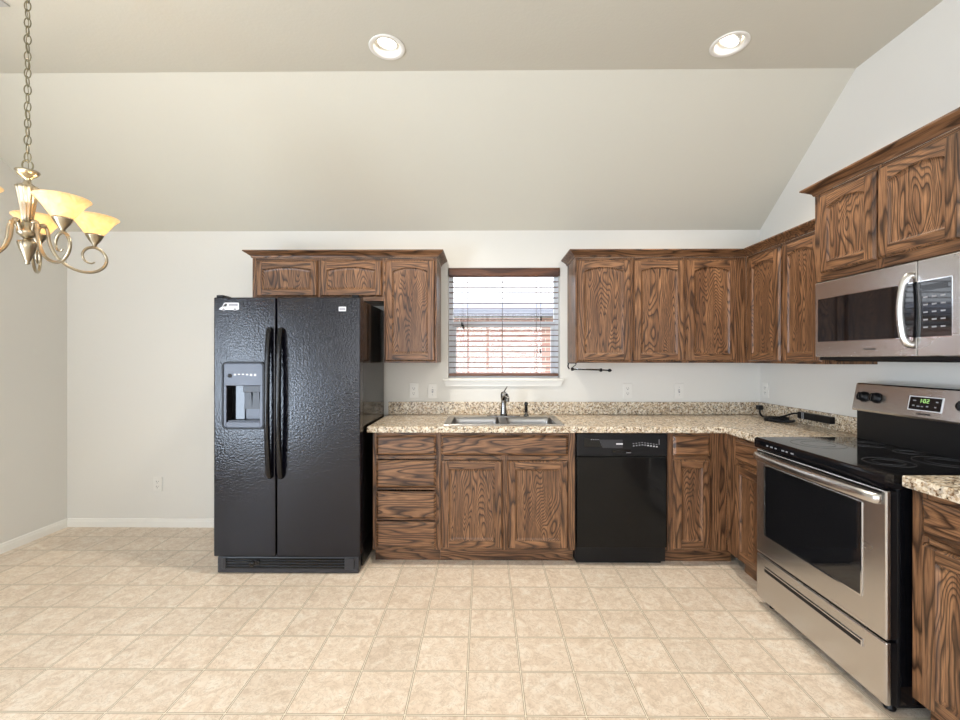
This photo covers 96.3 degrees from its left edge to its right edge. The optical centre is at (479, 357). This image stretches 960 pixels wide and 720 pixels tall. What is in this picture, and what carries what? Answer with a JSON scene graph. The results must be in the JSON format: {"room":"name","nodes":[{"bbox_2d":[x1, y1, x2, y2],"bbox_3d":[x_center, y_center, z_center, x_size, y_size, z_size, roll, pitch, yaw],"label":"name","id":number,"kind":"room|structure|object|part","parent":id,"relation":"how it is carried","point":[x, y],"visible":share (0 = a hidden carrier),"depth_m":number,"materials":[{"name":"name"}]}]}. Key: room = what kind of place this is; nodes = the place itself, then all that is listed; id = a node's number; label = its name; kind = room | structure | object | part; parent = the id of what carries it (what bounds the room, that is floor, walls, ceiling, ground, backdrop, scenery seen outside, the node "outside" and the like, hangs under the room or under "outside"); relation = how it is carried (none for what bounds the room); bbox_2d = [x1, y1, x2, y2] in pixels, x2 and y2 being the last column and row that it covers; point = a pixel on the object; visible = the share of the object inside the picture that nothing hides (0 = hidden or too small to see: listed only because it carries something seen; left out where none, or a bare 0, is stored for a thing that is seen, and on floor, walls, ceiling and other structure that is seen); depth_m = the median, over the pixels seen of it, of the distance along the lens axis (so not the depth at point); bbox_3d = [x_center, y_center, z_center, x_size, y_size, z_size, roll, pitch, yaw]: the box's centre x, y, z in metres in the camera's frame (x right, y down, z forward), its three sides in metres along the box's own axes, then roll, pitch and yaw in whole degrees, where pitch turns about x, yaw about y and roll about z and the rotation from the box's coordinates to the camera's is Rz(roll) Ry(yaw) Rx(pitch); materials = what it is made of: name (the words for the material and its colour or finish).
{"room":"kitchen","nodes":[
{"label":"kitchen","id":0,"kind":"room"},
{"bbox_2d":[0,158,66,543],"bbox_3d":[-3.411,-0.174,-0.061,0.140,3.048,7.015,0,0,1],"label":"wall","id":1,"kind":"structure","parent":0,"point":[33,306],"depth_m":3.17,"materials":[{"name":"white paint"}]},
{"bbox_2d":[0,518,67,553],"bbox_3d":[-3.334,1.316,-0.062,0.013,0.068,7.015,0,0,1],"label":"baseboard","id":2,"kind":"structure","parent":1,"relation":"attached to","point":[6,546],"depth_m":3.17,"materials":[{"name":"white paint"}]},
{"bbox_2d":[67,230,759,517],"bbox_3d":[-0.548,0.159,3.490,5.800,2.382,0.140,0,0,1],"label":"wall","id":3,"kind":"structure","parent":0,"point":[140,328],"depth_m":3.44,"materials":[{"name":"white paint"}]},
{"bbox_2d":[67,518,213,527],"bbox_3d":[-1.997,1.316,3.427,2.597,0.068,0.013,0,0,1],"label":"baseboard","id":4,"kind":"structure","parent":3,"relation":"attached to","point":[72,522],"depth_m":3.43,"materials":[{"name":"white paint"}]},
{"bbox_2d":[153,477,161,490],"bbox_3d":[-2.575,1.008,3.435,0.072,0.116,0.008,0,0,1],"label":"wall outlet","id":5,"kind":"object","parent":3,"relation":"attached to","point":[157,481],"visible":1,"depth_m":3.43,"materials":[{"name":"white plastic"}]},
{"bbox_2d":[253,258,383,305],"bbox_3d":[-1.173,-0.570,3.261,0.957,0.310,0.323,0,0,1],"label":"upper cabinet","id":6,"kind":"object","parent":3,"relation":"attached to","point":[272,277],"visible":0.91,"depth_m":3.11,"materials":[{"name":"brown wood"}]},
{"bbox_3d":[-1.398,-0.575,3.109,0.353,0.164,0.010,0,0,1],"label":"door panel","id":7,"kind":"part","parent":6,"relation":"part of","materials":[{"name":"brown wood"}]},
{"bbox_3d":[-1.398,-0.575,3.112,0.449,0.260,0.020,0,0,1],"label":"door","id":8,"kind":"part","parent":6,"relation":"part of","materials":[{"name":"brown wood"}]},
{"bbox_2d":[242,249,446,266],"bbox_3d":[-0.981,-0.750,3.245,1.442,0.048,0.352,0,0,1],"label":"crown molding","id":9,"kind":"structure","parent":6,"relation":"attached to","point":[439,254],"depth_m":3.10,"materials":[{"name":"brown wood"}]},
{"bbox_3d":[-0.930,-0.575,3.104,0.351,0.164,0.010,0,0,1],"label":"door panel","id":10,"kind":"part","parent":6,"relation":"part of","materials":[{"name":"brown wood"}]},
{"bbox_3d":[-0.930,-0.575,3.108,0.447,0.260,0.020,0,0,1],"label":"door","id":11,"kind":"part","parent":6,"relation":"part of","materials":[{"name":"brown wood"}]},
{"bbox_2d":[384,258,440,362],"bbox_3d":[-0.502,-0.345,3.255,0.384,0.760,0.323,0,0,1],"label":"upper cabinet","id":12,"kind":"object","parent":3,"relation":"attached to","point":[412,286],"visible":1,"depth_m":3.10,"materials":[{"name":"brown wood"}]},
{"bbox_3d":[-0.504,-0.342,3.100,0.255,0.623,0.010,0,0,1],"label":"door panel","id":13,"kind":"part","parent":12,"relation":"part of","materials":[{"name":"brown wood"}]},
{"bbox_2d":[409,384,417,397],"bbox_3d":[-0.525,0.262,3.416,0.072,0.116,0.008,0,0,1],"label":"wall outlet","id":14,"kind":"object","parent":3,"relation":"attached to","point":[413,388],"visible":1,"depth_m":3.41,"materials":[{"name":"white plastic"}]},
{"bbox_2d":[428,384,436,397],"bbox_3d":[-0.378,0.262,3.411,0.072,0.116,0.016,0,0,1],"label":"light switch","id":15,"kind":"object","parent":3,"relation":"attached to","point":[432,388],"visible":1,"depth_m":3.41,"materials":[{"name":"white plastic"}]},
{"bbox_2d":[443,277,563,385],"bbox_3d":[0.183,-0.247,3.458,0.953,0.938,0.160,0,0,1],"label":"window","id":16,"kind":"structure","parent":3,"relation":"in","point":[453,325],"depth_m":3.48,"materials":[{"name":"white plastic"}]},
{"bbox_3d":[0.183,0.190,3.431,0.953,0.064,0.105,0,0,1],"label":"sill","id":17,"kind":"part","parent":16,"relation":"part of","materials":[{"name":"white paint"}]},
{"bbox_2d":[448,268,559,375],"bbox_3d":[0.191,-0.284,3.435,0.880,0.857,0.076,0,0,1],"label":"window blind","id":18,"kind":"object","parent":16,"relation":"attached to","point":[453,272],"visible":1,"depth_m":3.42,"materials":[{"name":"brown wood"}]},
{"bbox_3d":[0.180,-0.274,3.446,0.002,0.792,0.054,0,0,1],"label":"ladder cord","id":19,"kind":"part","parent":18,"relation":"part of","materials":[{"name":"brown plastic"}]},
{"bbox_3d":[0.189,0.133,3.445,0.868,0.022,0.052,0,0,1],"label":"rail","id":20,"kind":"part","parent":18,"relation":"part of","materials":[{"name":"white plastic"}]},
{"bbox_3d":[0.191,-0.082,3.505,0.828,0.427,0.043,0,0,1],"label":"sash","id":21,"kind":"part","parent":16,"relation":"part of","materials":[{"name":"glass"}]},
{"bbox_2d":[567,257,684,362],"bbox_3d":[1.082,-0.345,3.241,0.784,0.760,0.323,0,0,1],"label":"upper cabinet","id":22,"kind":"object","parent":3,"relation":"attached to","point":[620,309],"visible":1,"depth_m":3.09,"materials":[{"name":"brown wood"}]},
{"bbox_2d":[567,363,611,371],"bbox_3d":[0.820,0.070,3.223,0.330,0.069,0.060,0,0,1],"label":"paper towel holder","id":23,"kind":"object","parent":22,"relation":"attached to","point":[572,368],"visible":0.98,"depth_m":3.21,"materials":[{"name":"black metal"}]},
{"bbox_3d":[0.835,0.088,3.218,0.300,0.020,0.019,0,0,1],"label":"rod","id":24,"kind":"part","parent":23,"relation":"part of","materials":[{"name":"black metal"}]},
{"bbox_3d":[0.890,-0.342,3.091,0.386,0.727,0.020,0,0,1],"label":"door","id":25,"kind":"part","parent":22,"relation":"part of","materials":[{"name":"brown wood"}]},
{"bbox_3d":[0.890,-0.342,3.087,0.282,0.623,0.010,0,0,1],"label":"door panel","id":26,"kind":"part","parent":22,"relation":"part of","materials":[{"name":"brown wood"}]},
{"bbox_3d":[1.284,-0.342,3.087,0.366,0.727,0.020,0,0,1],"label":"door","id":27,"kind":"part","parent":22,"relation":"part of","materials":[{"name":"brown wood"}]},
{"bbox_3d":[1.284,-0.342,3.084,0.262,0.623,0.010,0,0,1],"label":"door panel","id":28,"kind":"part","parent":22,"relation":"part of","materials":[{"name":"brown wood"}]},
{"bbox_2d":[561,219,814,265],"bbox_3d":[1.274,-0.750,2.894,1.480,0.048,0.703,0,0,14],"label":"crown molding","id":29,"kind":"structure","parent":22,"relation":"attached to","point":[807,227],"depth_m":3.06,"materials":[{"name":"brown wood"}]},
{"bbox_2d":[623,384,631,397],"bbox_3d":[1.167,0.261,3.400,0.072,0.116,0.008,0,0,1],"label":"wall outlet","id":30,"kind":"object","parent":3,"relation":"attached to","point":[627,388],"visible":1,"depth_m":3.40,"materials":[{"name":"white plastic"}]},
{"bbox_2d":[675,384,683,397],"bbox_3d":[1.573,0.261,3.393,0.072,0.116,0.016,0,0,1],"label":"light switch","id":31,"kind":"object","parent":3,"relation":"attached to","point":[679,388],"visible":1,"depth_m":3.39,"materials":[{"name":"white plastic"}]},
{"bbox_2d":[685,257,745,362],"bbox_3d":[1.694,-0.345,3.235,0.440,0.760,0.323,0,0,1],"label":"upper cabinet","id":32,"kind":"object","parent":3,"relation":"attached to","point":[715,287],"visible":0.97,"depth_m":3.08,"materials":[{"name":"brown wood"}]},
{"bbox_3d":[1.660,-0.342,3.080,0.254,0.623,0.010,0,0,1],"label":"door panel","id":33,"kind":"part","parent":32,"relation":"part of","materials":[{"name":"brown wood"}]},
{"bbox_2d":[0,527,930,719],"bbox_3d":[-0.581,1.400,-0.087,5.800,0.100,7.295,0,0,1],"label":"floor","id":34,"kind":"structure","parent":0,"point":[97,623],"depth_m":2.05,"materials":[{"name":"tile"}]},
{"bbox_2d":[214,295,383,572],"bbox_3d":[-1.199,0.476,2.970,0.914,1.740,0.722,0,0,1],"label":"refrigerator","id":35,"kind":"object","parent":34,"relation":"on","point":[299,381],"visible":0.99,"depth_m":2.67,"materials":[{"name":"black metal"}]},
{"bbox_3d":[-1.468,0.232,2.696,0.244,0.400,0.065,0,0,1],"label":"dispenser panel","id":36,"kind":"part","parent":35,"relation":"part of","materials":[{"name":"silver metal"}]},
{"bbox_3d":[-1.465,0.429,2.711,0.386,1.614,0.074,0,0,1],"label":"freezer door","id":37,"kind":"part","parent":35,"relation":"part of","materials":[{"name":"black metal"}]},
{"bbox_3d":[-1.303,0.280,2.642,0.033,0.941,0.065,0,0,1],"label":"door handle","id":38,"kind":"part","parent":35,"relation":"part of","materials":[{"name":"black plastic"}]},
{"bbox_3d":[-1.233,0.280,2.642,0.033,0.941,0.065,0,0,1],"label":"door handle","id":39,"kind":"part","parent":35,"relation":"part of","materials":[{"name":"black plastic"}]},
{"bbox_3d":[-1.004,0.429,2.706,0.520,1.614,0.074,0,0,1],"label":"door","id":40,"kind":"part","parent":35,"relation":"part of","materials":[{"name":"black metal"}]},
{"bbox_2d":[373,433,439,559],"bbox_3d":[-0.481,0.918,3.103,0.433,0.864,0.628,0,0,1],"label":"base cabinet","id":41,"kind":"object","parent":34,"relation":"on","point":[405,465],"visible":0.81,"depth_m":2.79,"materials":[{"name":"brown wood"}]},
{"bbox_3d":[-0.480,1.151,2.799,0.390,0.173,0.020,0,0,1],"label":"drawer","id":42,"kind":"part","parent":41,"relation":"part of","materials":[{"name":"brown wood"}]},
{"bbox_3d":[-0.480,0.957,2.799,0.390,0.178,0.020,0,0,1],"label":"drawer","id":43,"kind":"part","parent":41,"relation":"part of","materials":[{"name":"brown wood"}]},
{"bbox_3d":[-0.480,0.753,2.799,0.390,0.177,0.020,0,0,1],"label":"drawer","id":44,"kind":"part","parent":41,"relation":"part of","materials":[{"name":"brown wood"}]},
{"bbox_3d":[-0.480,0.567,2.799,0.390,0.130,0.020,0,0,1],"label":"drawer","id":45,"kind":"part","parent":41,"relation":"part of","materials":[{"name":"brown wood"}]},
{"bbox_2d":[439,433,574,560],"bbox_3d":[0.179,0.918,3.096,0.884,0.864,0.628,0,0,1],"label":"base cabinet","id":46,"kind":"object","parent":34,"relation":"on","point":[503,496],"visible":0.9,"depth_m":2.79,"materials":[{"name":"brown wood"}]},
{"bbox_3d":[-0.054,0.952,2.795,0.401,0.570,0.020,0,0,1],"label":"door","id":47,"kind":"part","parent":46,"relation":"part of","materials":[{"name":"brown wood"}]},
{"bbox_3d":[-0.054,0.952,2.791,0.297,0.466,0.010,0,0,1],"label":"door panel","id":48,"kind":"part","parent":46,"relation":"part of","materials":[{"name":"brown wood"}]},
{"bbox_3d":[0.159,0.567,2.793,0.826,0.130,0.020,0,0,1],"label":"false drawer","id":49,"kind":"part","parent":46,"relation":"part of","materials":[{"name":"brown wood"}]},
{"bbox_3d":[0.374,0.952,2.791,0.395,0.570,0.020,0,0,1],"label":"door","id":50,"kind":"part","parent":46,"relation":"part of","materials":[{"name":"brown wood"}]},
{"bbox_3d":[0.374,0.952,2.787,0.291,0.466,0.010,0,0,1],"label":"door panel","id":51,"kind":"part","parent":46,"relation":"part of","materials":[{"name":"brown wood"}]},
{"bbox_2d":[367,402,856,441],"bbox_3d":[0.737,0.415,2.899,2.934,0.137,1.012,0,0,1],"label":"countertop","id":52,"kind":"structure","parent":46,"relation":"on","point":[738,419],"depth_m":3.06,"materials":[{"name":"stone"}]},
{"bbox_2d":[487,387,519,416],"bbox_3d":[0.177,0.326,3.168,0.250,0.224,0.208,0,0,1],"label":"faucet","id":53,"kind":"object","parent":52,"relation":"on","point":[504,396],"visible":1,"depth_m":3.22,"materials":[{"name":"silver metal"}]},
{"bbox_3d":[0.187,0.287,3.153,0.033,0.067,0.180,0,0,-6],"label":"spout","id":54,"kind":"part","parent":53,"relation":"part of","materials":[{"name":"silver metal"}]},
{"bbox_2d":[443,415,564,425],"bbox_3d":[0.160,0.527,3.052,0.799,0.179,0.463,0,0,1],"label":"sink","id":55,"kind":"object","parent":52,"relation":"in","point":[463,420],"visible":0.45,"depth_m":3.19,"materials":[{"name":"silver metal"}]},
{"bbox_3d":[-0.031,0.527,3.027,0.350,0.179,0.348,0,0,1],"label":"bowl","id":56,"kind":"part","parent":55,"relation":"part of","materials":[{"name":"silver metal"}]},
{"bbox_2d":[523,402,528,415],"bbox_3d":[0.348,0.384,3.243,0.040,0.108,0.040,0,0,1],"label":"sprayer","id":57,"kind":"object","parent":55,"relation":"on","point":[525,403],"visible":1,"depth_m":3.23,"materials":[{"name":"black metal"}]},
{"bbox_3d":[0.350,0.527,3.024,0.350,0.179,0.348,0,0,1],"label":"bowl","id":58,"kind":"part","parent":55,"relation":"part of","materials":[{"name":"silver metal"}]},
{"bbox_2d":[764,416,795,422],"bbox_3d":[2.088,0.429,2.991,0.167,0.027,0.183,0,0,1],"label":"coiled cable","id":59,"kind":"object","parent":52,"relation":"on","point":[766,418],"visible":1,"depth_m":2.98,"materials":[{"name":"black plastic"}]},
{"bbox_2d":[756,405,834,423],"bbox_3d":[2.150,0.399,2.953,0.062,0.089,0.628,0,0,-6],"label":"power strip","id":60,"kind":"object","parent":52,"relation":"on","point":[803,415],"visible":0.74,"depth_m":2.80,"materials":[{"name":"black plastic"}]},
{"bbox_3d":[2.135,0.408,3.083,0.030,0.071,0.338,0,0,-11],"label":"power cord","id":61,"kind":"part","parent":60,"relation":"part of","materials":[{"name":"black plastic"}]},
{"bbox_2d":[573,433,666,562],"bbox_3d":[0.920,0.918,3.072,0.586,0.856,0.606,0,0,1],"label":"dishwasher","id":62,"kind":"object","parent":34,"relation":"on","point":[621,478],"visible":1,"depth_m":2.78,"materials":[{"name":"black plastic"}]},
{"bbox_3d":[0.911,1.288,2.838,0.557,0.116,0.023,0,0,1],"label":"toe panel","id":63,"kind":"part","parent":62,"relation":"part of","materials":[{"name":"black plastic"}]},
{"bbox_3d":[0.917,0.931,2.795,0.578,0.587,0.037,0,0,1],"label":"door","id":64,"kind":"part","parent":62,"relation":"part of","materials":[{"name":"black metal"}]},
{"bbox_3d":[0.917,0.562,2.794,0.582,0.145,0.039,0,0,1],"label":"control panel","id":65,"kind":"part","parent":62,"relation":"part of","materials":[{"name":"black plastic"}]},
{"bbox_2d":[665,433,730,560],"bbox_3d":[1.444,0.918,3.085,0.449,0.864,0.628,0,0,1],"label":"base cabinet","id":66,"kind":"object","parent":34,"relation":"on","point":[696,462],"visible":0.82,"depth_m":2.78,"materials":[{"name":"brown wood"}]},
{"bbox_3d":[1.368,0.567,2.781,0.237,0.130,0.020,0,0,1],"label":"drawer","id":67,"kind":"part","parent":66,"relation":"part of","materials":[{"name":"brown wood"}]},
{"bbox_3d":[1.368,0.948,2.781,0.237,0.579,0.020,0,0,1],"label":"door","id":68,"kind":"part","parent":66,"relation":"part of","materials":[{"name":"brown wood"}]},
{"bbox_3d":[1.368,0.948,2.778,0.137,0.479,0.010,0,0,1],"label":"door panel","id":69,"kind":"part","parent":66,"relation":"part of","materials":[{"name":"brown wood"}]},
{"bbox_2d":[727,434,760,581],"bbox_3d":[1.892,0.918,2.585,0.618,0.864,0.405,0,0,1],"label":"base cabinet","id":70,"kind":"object","parent":34,"relation":"on","point":[741,463],"visible":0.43,"depth_m":2.61,"materials":[{"name":"brown wood"}]},
{"bbox_3d":[1.593,0.948,2.538,0.020,0.579,0.280,0,0,1],"label":"door","id":71,"kind":"part","parent":70,"relation":"part of","materials":[{"name":"brown wood"}]},
{"bbox_3d":[1.593,0.567,2.538,0.020,0.130,0.280,0,0,1],"label":"drawer","id":72,"kind":"part","parent":70,"relation":"part of","materials":[{"name":"brown wood"}]},
{"bbox_3d":[1.589,0.948,2.538,0.010,0.475,0.176,0,0,1],"label":"door panel","id":73,"kind":"part","parent":70,"relation":"part of","materials":[{"name":"brown wood"}]},
{"bbox_2d":[753,383,959,711],"bbox_3d":[1.827,0.743,1.988,0.736,1.214,0.771,0,0,1],"label":"range","id":74,"kind":"object","parent":34,"relation":"on","point":[835,514],"visible":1,"depth_m":1.88,"materials":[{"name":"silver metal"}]},
{"bbox_3d":[1.521,0.761,2.008,0.004,0.378,0.598,0,0,1],"label":"window trim","id":75,"kind":"part","parent":74,"relation":"part of","materials":[{"name":"silver metal"}]},
{"bbox_3d":[1.521,1.133,2.005,0.008,0.029,0.596,0,0,1],"label":"drawer pull","id":76,"kind":"part","parent":74,"relation":"part of","materials":[{"name":"black plastic"}]},
{"bbox_3d":[1.491,0.529,1.991,0.065,0.047,0.751,0,0,1],"label":"oven handle","id":77,"kind":"part","parent":74,"relation":"part of","materials":[{"name":"silver metal"}]},
{"bbox_3d":[1.544,1.185,1.990,0.043,0.237,0.765,0,0,1],"label":"storage drawer","id":78,"kind":"part","parent":74,"relation":"part of","materials":[{"name":"silver metal"}]},
{"bbox_3d":[1.544,0.778,1.990,0.043,0.560,0.765,0,0,1],"label":"oven door","id":79,"kind":"part","parent":74,"relation":"part of","materials":[{"name":"silver metal"}]},
{"bbox_2d":[754,437,959,488],"bbox_3d":[1.841,0.463,1.988,0.659,0.055,0.771,0,0,1],"label":"cooktop","id":80,"kind":"object","parent":74,"relation":"in","point":[870,462],"depth_m":1.91,"materials":[{"name":"grey glass"}]},
{"bbox_3d":[2.042,0.207,2.306,0.040,0.056,0.056,0,0,1],"label":"knob","id":81,"kind":"part","parent":74,"relation":"part of","materials":[{"name":"black plastic"}]},
{"bbox_3d":[2.042,0.207,2.232,0.040,0.056,0.056,0,0,1],"label":"knob","id":82,"kind":"part","parent":74,"relation":"part of","materials":[{"name":"black plastic"}]},
{"bbox_3d":[2.120,0.210,1.984,0.149,0.148,0.767,0,0,1],"label":"control panel","id":83,"kind":"part","parent":74,"relation":"part of","materials":[{"name":"silver metal"}]},
{"bbox_3d":[2.038,0.207,1.816,0.040,0.056,0.056,0,0,1],"label":"knob","id":84,"kind":"part","parent":74,"relation":"part of","materials":[{"name":"black plastic"}]},
{"bbox_2d":[913,490,959,719],"bbox_3d":[1.879,0.913,1.123,0.618,0.874,0.920,0,0,1],"label":"base cabinet","id":85,"kind":"object","parent":34,"relation":"on","point":[936,520],"visible":0.87,"depth_m":1.49,"materials":[{"name":"brown wood"}]},
{"bbox_2d":[902,475,959,503],"bbox_3d":[1.871,0.406,1.117,0.632,0.141,0.938,0,0,1],"label":"countertop","id":86,"kind":"structure","parent":85,"relation":"on","point":[947,487],"depth_m":1.50,"materials":[{"name":"stone"}]},
{"bbox_3d":[1.581,0.948,1.335,0.020,0.579,0.406,0,0,1],"label":"door","id":87,"kind":"part","parent":85,"relation":"part of","materials":[{"name":"brown wood"}]},
{"bbox_3d":[1.581,0.567,1.335,0.020,0.130,0.406,0,0,1],"label":"drawer","id":88,"kind":"part","parent":85,"relation":"part of","materials":[{"name":"brown wood"}]},
{"bbox_3d":[1.578,0.948,1.335,0.010,0.475,0.302,0,0,1],"label":"door panel","id":89,"kind":"part","parent":85,"relation":"part of","materials":[{"name":"brown wood"}]},
{"bbox_2d":[0,0,942,231],"bbox_3d":[-0.581,-1.390,-0.087,5.800,0.976,7.295,0,0,1],"label":"ceiling","id":90,"kind":"structure","parent":0,"point":[161,115],"depth_m":2.69,"materials":[{"name":"beige paint"}]},
{"bbox_2d":[0,0,9,6],"bbox_3d":[-2.442,-1.692,1.923,0.356,0.013,0.304,0,0,1],"label":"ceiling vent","id":91,"kind":"object","parent":90,"relation":"in","point":[2,3],"visible":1,"depth_m":2.06,"materials":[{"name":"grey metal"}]},
{"bbox_2d":[0,0,119,273],"bbox_3d":[-1.787,-1.032,1.711,0.544,1.333,0.563,0,0,17],"label":"chandelier","id":92,"kind":"object","parent":90,"relation":"hanging from","point":[34,227],"visible":1,"depth_m":1.71,"materials":[{"name":"silver metal"}]},
{"bbox_3d":[-1.936,-0.456,1.674,0.232,0.182,0.025,0,0,-18],"label":"arm","id":93,"kind":"part","parent":92,"relation":"part of","materials":[{"name":"silver metal"}]},
{"bbox_3d":[-1.806,-0.456,1.581,0.026,0.182,0.232,0,0,1],"label":"arm","id":94,"kind":"part","parent":92,"relation":"part of","materials":[{"name":"silver metal"}]},
{"bbox_3d":[-1.806,-1.202,1.717,0.022,0.918,0.033,0,0,31],"label":"chain","id":95,"kind":"part","parent":92,"relation":"part of","materials":[{"name":"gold metal"}]},
{"bbox_3d":[-1.931,-0.577,1.879,0.173,0.080,0.173,0,0,1],"label":"lamp shade","id":96,"kind":"part","parent":92,"relation":"part of","materials":[{"name":"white glass"}]},
{"bbox_3d":[-1.891,-0.456,1.823,0.026,0.182,0.232,0,0,-39],"label":"arm","id":97,"kind":"part","parent":92,"relation":"part of","materials":[{"name":"silver metal"}]},
{"bbox_3d":[-1.675,-0.456,1.680,0.232,0.182,0.025,0,0,16],"label":"arm","id":98,"kind":"part","parent":92,"relation":"part of","materials":[{"name":"silver metal"}]},
{"bbox_3d":[-1.610,-0.577,1.659,0.173,0.080,0.173,0,0,1],"label":"lamp shade","id":99,"kind":"part","parent":92,"relation":"part of","materials":[{"name":"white glass"}]},
{"bbox_3d":[-1.726,-0.456,1.827,0.026,0.182,0.232,0,0,37],"label":"arm","id":100,"kind":"part","parent":92,"relation":"part of","materials":[{"name":"silver metal"}]},
{"bbox_3d":[-1.690,-0.577,1.886,0.173,0.080,0.173,0,0,1],"label":"lamp shade","id":101,"kind":"part","parent":92,"relation":"part of","materials":[{"name":"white glass"}]},
{"bbox_2d":[369,34,404,59],"bbox_3d":[-0.507,-1.734,2.348,0.196,0.085,0.196,0,0,1],"label":"recessed light","id":102,"kind":"object","parent":90,"relation":"in","point":[384,46],"visible":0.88,"depth_m":2.37,"materials":[{"name":"white paint"}]},
{"bbox_2d":[709,31,750,56],"bbox_3d":[1.350,-1.734,2.326,0.196,0.085,0.196,0,0,1],"label":"recessed light","id":103,"kind":"object","parent":90,"relation":"in","point":[731,43],"visible":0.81,"depth_m":2.34,"materials":[{"name":"white paint"}]},
{"bbox_2d":[760,0,959,416],"bbox_3d":[2.249,-0.174,-0.113,0.140,3.048,7.015,0,0,1],"label":"wall","id":104,"kind":"structure","parent":0,"point":[912,81],"depth_m":2.42,"materials":[{"name":"white paint"}]},
{"bbox_2d":[762,383,768,397],"bbox_3d":[2.207,0.250,3.325,0.008,0.116,0.072,0,0,1],"label":"wall outlet","id":105,"kind":"object","parent":104,"relation":"attached to","point":[765,386],"visible":1,"depth_m":3.32,"materials":[{"name":"white plastic"}]},
{"bbox_2d":[746,231,877,363],"bbox_3d":[2.046,-0.345,2.735,0.313,0.760,0.712,0,0,1],"label":"upper cabinet","id":106,"kind":"object","parent":104,"relation":"attached to","point":[780,279],"visible":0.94,"depth_m":2.69,"materials":[{"name":"brown wood"}]},
{"bbox_3d":[1.897,-0.342,2.884,0.010,0.623,0.226,0,0,1],"label":"door panel","id":107,"kind":"part","parent":106,"relation":"part of","materials":[{"name":"brown wood"}]},
{"bbox_3d":[1.901,-0.342,2.884,0.020,0.727,0.330,0,0,1],"label":"door","id":108,"kind":"part","parent":106,"relation":"part of","materials":[{"name":"brown wood"}]},
{"bbox_3d":[1.920,-0.345,2.736,0.019,0.760,0.712,0,0,1],"label":"frame","id":109,"kind":"part","parent":106,"relation":"part of","materials":[{"name":"brown wood"}]},
{"bbox_3d":[1.894,-0.342,2.543,0.010,0.623,0.204,0,0,1],"label":"door panel","id":110,"kind":"part","parent":106,"relation":"part of","materials":[{"name":"brown wood"}]},
{"bbox_3d":[1.898,-0.342,2.543,0.020,0.727,0.308,0,0,1],"label":"door","id":111,"kind":"part","parent":106,"relation":"part of","materials":[{"name":"brown wood"}]},
{"bbox_2d":[799,107,959,282],"bbox_3d":[1.994,-0.674,1.986,0.404,0.523,0.862,0,0,1],"label":"upper cabinet","id":112,"kind":"object","parent":104,"relation":"attached to","point":[903,209],"visible":0.98,"depth_m":1.90,"materials":[{"name":"brown wood"}]},
{"bbox_3d":[1.829,-0.661,2.152,0.010,0.309,0.224,0,0,1],"label":"door panel","id":113,"kind":"part","parent":112,"relation":"part of","materials":[{"name":"brown wood"}]},
{"bbox_3d":[1.832,-0.661,2.152,0.020,0.413,0.328,0,0,1],"label":"door","id":114,"kind":"part","parent":112,"relation":"part of","materials":[{"name":"brown wood"}]},
{"bbox_3d":[1.994,-0.912,1.986,0.404,0.048,0.862,0,0,1],"label":"crown","id":115,"kind":"part","parent":112,"relation":"part of","materials":[{"name":"brown wood"}]},
{"bbox_2d":[815,252,959,362],"bbox_3d":[1.991,-0.196,2.005,0.408,0.428,0.724,0,0,1],"label":"microwave","id":116,"kind":"object","parent":112,"relation":"attached to","point":[908,312],"visible":1,"depth_m":1.91,"materials":[{"name":"silver metal"}]},
{"bbox_3d":[1.852,-0.207,2.090,0.019,0.403,0.556,0,0,1],"label":"door","id":117,"kind":"part","parent":116,"relation":"part of","materials":[{"name":"silver metal"}]},
{"bbox_3d":[1.815,-0.203,1.836,0.062,0.326,0.024,0,0,21],"label":"handle","id":118,"kind":"part","parent":116,"relation":"part of","materials":[{"name":"silver metal"}]},
{"bbox_3d":[1.849,-0.207,1.726,0.019,0.403,0.164,0,0,1],"label":"control panel","id":119,"kind":"part","parent":116,"relation":"part of","materials":[{"name":"silver metal"}]},
{"bbox_3d":[1.825,-0.661,1.802,0.010,0.309,0.240,0,0,1],"label":"door panel","id":120,"kind":"part","parent":112,"relation":"part of","materials":[{"name":"brown wood"}]},
{"bbox_3d":[1.829,-0.661,1.802,0.020,0.413,0.344,0,0,1],"label":"door","id":121,"kind":"part","parent":112,"relation":"part of","materials":[{"name":"brown wood"}]},
{"label":"outside","id":122,"kind":"structure","parent":0,"visible":0},
{"bbox_3d":[1.155,1.600,16.773,26.000,0.100,26.435,0,0,1],"label":"lawn","id":123,"kind":"structure","parent":122,"visible":0},
{"bbox_2d":[454,302,552,372],"bbox_3d":[0.593,0.125,9.995,15.800,2.850,6.700,0,0,1],"label":"neighbouring house","id":124,"kind":"structure","parent":123,"relation":"on","point":[478,313],"depth_m":7.00,"materials":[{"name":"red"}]}
]}

